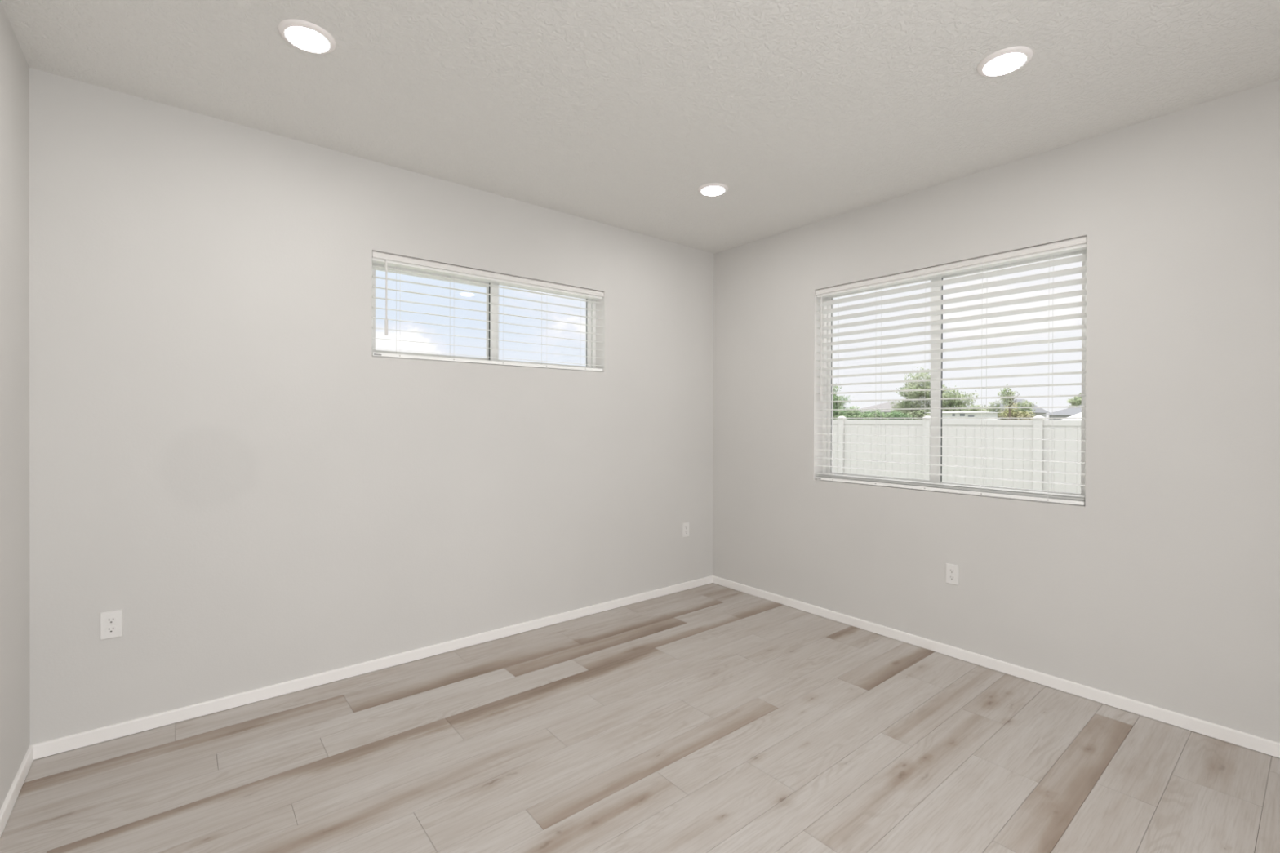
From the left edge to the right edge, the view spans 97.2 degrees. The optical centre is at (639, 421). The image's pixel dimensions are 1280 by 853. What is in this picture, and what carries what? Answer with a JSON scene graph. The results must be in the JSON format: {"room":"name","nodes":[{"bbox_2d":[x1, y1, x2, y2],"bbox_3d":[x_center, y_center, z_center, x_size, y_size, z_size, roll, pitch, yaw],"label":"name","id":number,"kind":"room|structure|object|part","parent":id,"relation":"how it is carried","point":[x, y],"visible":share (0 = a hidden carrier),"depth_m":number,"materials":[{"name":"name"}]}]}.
{"room":"empty bedroom","nodes":[
{"label":"empty bedroom","id":0,"kind":"room"},
{"bbox_2d":[0,0,29,809],"bbox_3d":[-1.035,-0.016,0.401,0.180,2.780,4.580,0,0,-39],"label":"wall","id":1,"kind":"structure","parent":0,"point":[14,66],"depth_m":2.01,"materials":[{"name":"paint"}]},
{"bbox_2d":[0,746,33,837],"bbox_3d":[-1.018,1.323,0.532,0.012,0.057,4.388,0,0,-39],"label":"baseboard","id":2,"kind":"structure","parent":1,"relation":"attached to","point":[12,795],"depth_m":2.00,"materials":[{"name":"white paint"}]},
{"bbox_2d":[29,67,714,745],"bbox_3d":[-0.959,-0.027,3.535,4.263,2.780,0.180,0,0,-39],"label":"wall","id":3,"kind":"structure","parent":0,"point":[223,460],"depth_m":2.79,"materials":[{"name":"paint"}]},
{"bbox_2d":[99,609,122,639],"bbox_3d":[-2.231,0.858,2.382,0.069,0.114,0.007,0,0,-39],"label":"wall outlet","id":4,"kind":"object","parent":3,"relation":"attached to","point":[110,622],"visible":1,"depth_m":2.38,"materials":[{"name":"white plastic"}]},
{"bbox_2d":[105,626,116,633],"bbox_3d":[-2.229,0.877,2.380,0.034,0.028,0.002,0,0,-39],"label":"receptacle","id":5,"kind":"object","parent":4,"relation":"attached to","point":[108,629],"depth_m":2.38,"materials":[{"name":"grey plastic"}]},
{"bbox_2d":[106,616,116,623],"bbox_3d":[-2.229,0.838,2.380,0.034,0.028,0.002,0,0,-39],"label":"receptacle","id":6,"kind":"object","parent":4,"relation":"attached to","point":[109,620],"depth_m":2.38,"materials":[{"name":"grey plastic"}]},
{"bbox_2d":[29,575,713,759],"bbox_3d":[-0.902,1.312,3.466,3.903,0.057,0.012,0,0,-39],"label":"baseboard","id":7,"kind":"structure","parent":3,"relation":"attached to","point":[65,744],"depth_m":2.85,"materials":[{"name":"white paint"}]},
{"bbox_2d":[372,262,595,368],"bbox_3d":[-0.936,-0.635,3.621,1.528,0.571,0.080,0,0,-39],"label":"window","id":8,"kind":"structure","parent":3,"relation":"in","point":[492,344],"depth_m":3.60,"materials":[{"name":"white plastic"}]},
{"bbox_3d":[-1.233,-0.635,3.402,0.734,0.511,0.024,0,0,-39],"label":"fixed sash","id":9,"kind":"part","parent":8,"relation":"part of","materials":[{"name":"clear glass"}]},
{"bbox_2d":[372,251,604,372],"bbox_3d":[-0.863,-0.636,3.532,1.522,0.566,0.088,0,0,-39],"label":"blind","id":10,"kind":"object","parent":8,"relation":"attached to","point":[387,260],"visible":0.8,"depth_m":3.41,"materials":[{"name":"white plastic"}]},
{"bbox_3d":[-1.349,-0.620,3.149,0.002,0.501,0.067,0,0,-39],"label":"ladder cord","id":11,"kind":"part","parent":10,"relation":"part of","materials":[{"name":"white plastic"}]},
{"bbox_3d":[-1.112,-0.620,3.342,0.002,0.501,0.067,0,0,-39],"label":"ladder cord","id":12,"kind":"part","parent":10,"relation":"part of","materials":[{"name":"white fabric"}]},
{"bbox_3d":[-0.870,-0.363,3.540,1.516,0.020,0.061,0,0,-39],"label":"rail","id":13,"kind":"part","parent":10,"relation":"part of","materials":[{"name":"white plastic"}]},
{"bbox_3d":[-0.871,-0.620,3.539,0.002,0.501,0.067,0,0,-39],"label":"ladder cord","id":14,"kind":"part","parent":10,"relation":"part of","materials":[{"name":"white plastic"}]},
{"bbox_3d":[-0.395,-0.620,3.927,0.002,0.501,0.067,0,0,-39],"label":"ladder cord","id":15,"kind":"part","parent":10,"relation":"part of","materials":[{"name":"white fabric"}]},
{"bbox_3d":[-0.655,-0.635,3.832,0.766,0.507,0.028,0,0,-39],"label":"sliding sash","id":16,"kind":"part","parent":8,"relation":"part of","materials":[{"name":"clear glass"}]},
{"bbox_3d":[-0.936,-0.635,3.621,1.528,0.571,0.080,0,0,-39],"label":"frame","id":17,"kind":"part","parent":8,"relation":"part of","materials":[{"name":"white plastic"}]},
{"bbox_2d":[682,522,688,537],"bbox_3d":[0.368,0.864,4.503,0.069,0.114,0.007,0,0,-39],"label":"wall outlet","id":18,"kind":"object","parent":3,"relation":"attached to","point":[685,526],"visible":1,"depth_m":4.50,"materials":[{"name":"white plastic"}]},
{"bbox_2d":[0,582,1279,852],"bbox_3d":[0.539,1.367,1.597,4.133,0.024,4.730,0,0,-39],"label":"floor","id":19,"kind":"structure","parent":0,"point":[712,717],"depth_m":2.23,"materials":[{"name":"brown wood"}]},
{"bbox_2d":[0,0,1279,253],"bbox_3d":[0.494,-1.511,1.756,4.263,0.250,4.760,0,0,-39],"label":"ceiling","id":20,"kind":"structure","parent":0,"point":[613,113],"depth_m":2.30,"materials":[{"name":"white paint"}]},
{"bbox_2d":[277,18,336,53],"bbox_3d":[-1.203,-1.387,2.043,0.182,0.013,0.182,0,0,-39],"label":"recessed light","id":21,"kind":"object","parent":20,"relation":"in","point":[305,36],"visible":1,"depth_m":2.03,"materials":[{"name":"white plastic"}]},
{"bbox_2d":[697,182,728,195],"bbox_3d":[0.437,-1.387,3.384,0.182,0.013,0.182,0,0,-39],"label":"recessed light","id":22,"kind":"object","parent":20,"relation":"in","point":[711,188],"visible":1,"depth_m":3.37,"materials":[{"name":"white plastic"}]},
{"bbox_2d":[977,45,1032,76],"bbox_3d":[1.402,-1.379,2.172,0.182,0.013,0.182,0,0,-39],"label":"recessed light","id":23,"kind":"object","parent":20,"relation":"in","point":[1006,60],"visible":1,"depth_m":2.16,"materials":[{"name":"white plastic"}]},
{"bbox_2d":[712,79,1279,742],"bbox_3d":[2.128,-0.015,2.982,0.180,2.780,4.580,0,0,-39],"label":"wall","id":24,"kind":"structure","parent":0,"point":[1162,589],"depth_m":2.71,"materials":[{"name":"paint"}]},
{"bbox_2d":[946,563,959,585],"bbox_3d":[1.793,0.878,3.244,0.007,0.114,0.069,0,0,-39],"label":"wall outlet","id":25,"kind":"object","parent":24,"relation":"attached to","point":[952,571],"visible":1,"depth_m":3.24,"materials":[{"name":"white plastic"}]},
{"bbox_2d":[948,574,955,580],"bbox_3d":[1.791,0.897,3.243,0.002,0.028,0.034,0,0,-39],"label":"receptacle","id":26,"kind":"object","parent":25,"relation":"attached to","point":[951,577],"depth_m":3.24,"materials":[{"name":"grey plastic"}]},
{"bbox_2d":[948,568,955,573],"bbox_3d":[1.791,0.858,3.242,0.002,0.028,0.034,0,0,-39],"label":"receptacle","id":27,"kind":"object","parent":25,"relation":"attached to","point":[951,571],"depth_m":3.24,"materials":[{"name":"grey plastic"}]},
{"bbox_2d":[822,248,1086,500],"bbox_3d":[1.815,-0.251,3.452,0.080,1.333,1.530,0,0,-39],"label":"window","id":28,"kind":"structure","parent":24,"relation":"in","point":[935,413],"depth_m":3.43,"materials":[{"name":"white plastic"}]},
{"bbox_3d":[1.581,-0.253,3.716,0.028,1.269,0.764,0,0,-39],"label":"sliding sash","id":29,"kind":"part","parent":28,"relation":"part of","materials":[{"name":"clear glass"}]},
{"bbox_2d":[815,236,1086,505],"bbox_3d":[1.726,-0.253,3.379,0.088,1.328,1.524,0,0,-39],"label":"blind","id":30,"kind":"object","parent":28,"relation":"attached to","point":[1080,243],"visible":0.87,"depth_m":3.24,"materials":[{"name":"white plastic"}]},
{"bbox_3d":[1.340,-0.240,3.868,0.068,1.263,0.002,0,0,-39],"label":"ladder cord","id":31,"kind":"part","parent":30,"relation":"part of","materials":[{"name":"white fabric"}]},
{"bbox_3d":[1.534,-0.238,3.631,0.068,1.263,0.002,0,0,-39],"label":"ladder cord","id":32,"kind":"part","parent":30,"relation":"part of","materials":[{"name":"white fabric"}]},
{"bbox_3d":[1.728,-0.237,3.393,0.068,1.263,0.002,0,0,-39],"label":"ladder cord","id":33,"kind":"part","parent":30,"relation":"part of","materials":[{"name":"white fabric"}]},
{"bbox_3d":[1.732,0.401,3.388,0.061,0.020,1.518,0,0,-39],"label":"rail","id":34,"kind":"part","parent":30,"relation":"part of","materials":[{"name":"white plastic"}]},
{"bbox_3d":[1.923,-0.235,3.154,0.068,1.263,0.002,0,0,-39],"label":"ladder cord","id":35,"kind":"part","parent":30,"relation":"part of","materials":[{"name":"white fabric"}]},
{"bbox_3d":[2.119,-0.234,2.913,0.068,1.263,0.002,0,0,-39],"label":"ladder cord","id":36,"kind":"part","parent":30,"relation":"part of","materials":[{"name":"white fabric"}]},
{"bbox_3d":[2.054,-0.250,3.187,0.024,1.273,0.761,0,0,-39],"label":"fixed sash","id":37,"kind":"part","parent":28,"relation":"part of","materials":[{"name":"clear glass"}]},
{"bbox_2d":[712,576,1279,758],"bbox_3d":[1.996,1.323,2.992,0.012,0.057,4.388,0,0,-39],"label":"baseboard","id":38,"kind":"structure","parent":24,"relation":"attached to","point":[1238,738],"depth_m":2.89,"materials":[{"name":"white paint"}]},
{"label":"outside","id":39,"kind":"structure","parent":0,"visible":0},
{"bbox_3d":[25.983,1.706,44.780,150.000,0.100,150.000,0,0,-39],"label":"ground","id":40,"kind":"structure","parent":39,"visible":0},
{"bbox_2d":[832,382,850,419],"bbox_3d":[15.513,-1.251,46.733,4.987,5.845,3.466,0,0,31],"label":"broadleaf tree","id":41,"kind":"object","parent":40,"relation":"on","point":[835,405],"visible":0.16,"depth_m":45.70,"materials":[{"name":"green plant"}]},
{"bbox_2d":[835,405,915,419],"bbox_3d":[17.131,0.244,41.380,2.578,2.873,6.511,0,0,-39],"label":"shrub","id":42,"kind":"object","parent":40,"relation":"on","point":[848,414],"visible":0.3,"depth_m":41.21,"materials":[{"name":"green plant"}]},
{"bbox_2d":[852,401,927,419],"bbox_3d":[28.489,-0.306,63.851,8.600,3.900,6.600,0,0,-39],"label":"house","id":43,"kind":"structure","parent":40,"relation":"on","point":[883,406],"depth_m":62.38,"materials":[{"name":"grey"}]},
{"bbox_2d":[887,366,1002,419],"bbox_3d":[21.940,-1.241,41.586,4.795,5.907,8.049,0,0,-39],"label":"broadleaf tree","id":44,"kind":"object","parent":40,"relation":"on","point":[951,403],"visible":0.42,"depth_m":41.93,"materials":[{"name":"green plant"}]},
{"bbox_2d":[832,415,1081,493],"bbox_3d":[4.418,0.820,12.369,0.149,1.875,29.429,0,0,-39],"label":"vinyl fence","id":45,"kind":"object","parent":40,"relation":"on","point":[895,427],"visible":0.07,"depth_m":10.32,"materials":[{"name":"grey plastic"}]},
{"bbox_3d":[3.842,0.003,13.075,0.044,0.100,1.703,0,0,-39],"label":"rail","id":46,"kind":"part","parent":45,"relation":"part of","materials":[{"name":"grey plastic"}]},
{"bbox_3d":[3.840,0.808,13.078,0.022,1.510,1.703,0,0,-39],"label":"fence panel","id":47,"kind":"part","parent":45,"relation":"part of","materials":[{"name":"grey plastic"}]},
{"bbox_3d":[4.418,0.850,12.369,0.127,1.815,0.127,0,0,-39],"label":"fence post","id":48,"kind":"part","parent":45,"relation":"part of","materials":[{"name":"grey plastic"}]},
{"bbox_3d":[4.999,0.012,11.657,0.044,0.100,1.703,0,0,-39],"label":"rail","id":49,"kind":"part","parent":45,"relation":"part of","materials":[{"name":"grey plastic"}]},
{"bbox_3d":[4.997,0.817,11.660,0.022,1.510,1.703,0,0,-39],"label":"fence panel","id":50,"kind":"part","parent":45,"relation":"part of","materials":[{"name":"grey plastic"}]},
{"bbox_3d":[5.575,0.859,10.952,0.127,1.815,0.127,0,0,-39],"label":"fence post","id":51,"kind":"part","parent":45,"relation":"part of","materials":[{"name":"grey plastic"}]},
{"bbox_3d":[6.156,0.021,10.240,0.044,0.100,1.703,0,0,-39],"label":"rail","id":52,"kind":"part","parent":45,"relation":"part of","materials":[{"name":"grey plastic"}]},
{"bbox_3d":[6.154,0.826,10.243,0.022,1.510,1.703,0,0,-39],"label":"fence panel","id":53,"kind":"part","parent":45,"relation":"part of","materials":[{"name":"grey plastic"}]},
{"bbox_3d":[6.732,0.868,9.534,0.127,1.815,0.127,0,0,-39],"label":"fence post","id":54,"kind":"part","parent":45,"relation":"part of","materials":[{"name":"grey plastic"}]},
{"bbox_3d":[7.313,0.029,8.822,0.044,0.100,1.703,0,0,-39],"label":"rail","id":55,"kind":"part","parent":45,"relation":"part of","materials":[{"name":"grey plastic"}]},
{"bbox_3d":[7.311,0.835,8.825,0.022,1.510,1.703,0,0,-39],"label":"fence panel","id":56,"kind":"part","parent":45,"relation":"part of","materials":[{"name":"grey plastic"}]},
{"bbox_2d":[927,411,1000,419],"bbox_3d":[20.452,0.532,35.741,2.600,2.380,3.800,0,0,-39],"label":"house","id":57,"kind":"structure","parent":40,"relation":"on","point":[944,414],"depth_m":34.74,"materials":[{"name":"white"}]},
{"bbox_2d":[986,383,1036,419],"bbox_3d":[23.992,-0.369,36.566,1.379,4.206,2.843,0,0,-39],"label":"tree","id":58,"kind":"object","parent":40,"relation":"on","point":[1010,402],"visible":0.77,"depth_m":36.58,"materials":[{"name":"green plant"}]},
{"bbox_2d":[997,400,1035,420],"bbox_3d":[26.007,0.041,39.498,3.206,3.375,2.556,0,0,21],"label":"round shrub","id":59,"kind":"object","parent":40,"relation":"on","point":[1020,414],"visible":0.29,"depth_m":38.92,"materials":[{"name":"green plant"}]},
{"bbox_2d":[994,399,1050,420],"bbox_3d":[33.601,-0.141,50.470,5.600,3.700,3.800,0,0,-39],"label":"house","id":60,"kind":"structure","parent":40,"relation":"on","point":[1038,411],"depth_m":49.66,"materials":[{"name":"grey"}]},
{"bbox_2d":[1044,404,1081,420],"bbox_3d":[31.678,0.250,37.802,6.600,3.000,6.200,0,0,-39],"label":"house","id":61,"kind":"structure","parent":40,"relation":"on","point":[1068,412],"depth_m":37.76,"materials":[{"name":"grey"}]},
{"bbox_2d":[1060,412,1081,420],"bbox_3d":[26.705,0.525,33.616,3.600,2.450,2.400,0,0,-39],"label":"shed","id":62,"kind":"object","parent":40,"relation":"on","point":[1079,415],"visible":0.04,"depth_m":33.24,"materials":[{"name":"white"}]},
{"bbox_2d":[1066,392,1081,408],"bbox_3d":[35.492,-0.290,44.043,2.274,4.070,3.700,0,0,-39],"label":"tree","id":63,"kind":"object","parent":40,"relation":"on","point":[1077,401],"visible":0.25,"depth_m":44.81,"materials":[{"name":"green plant"}]}
]}

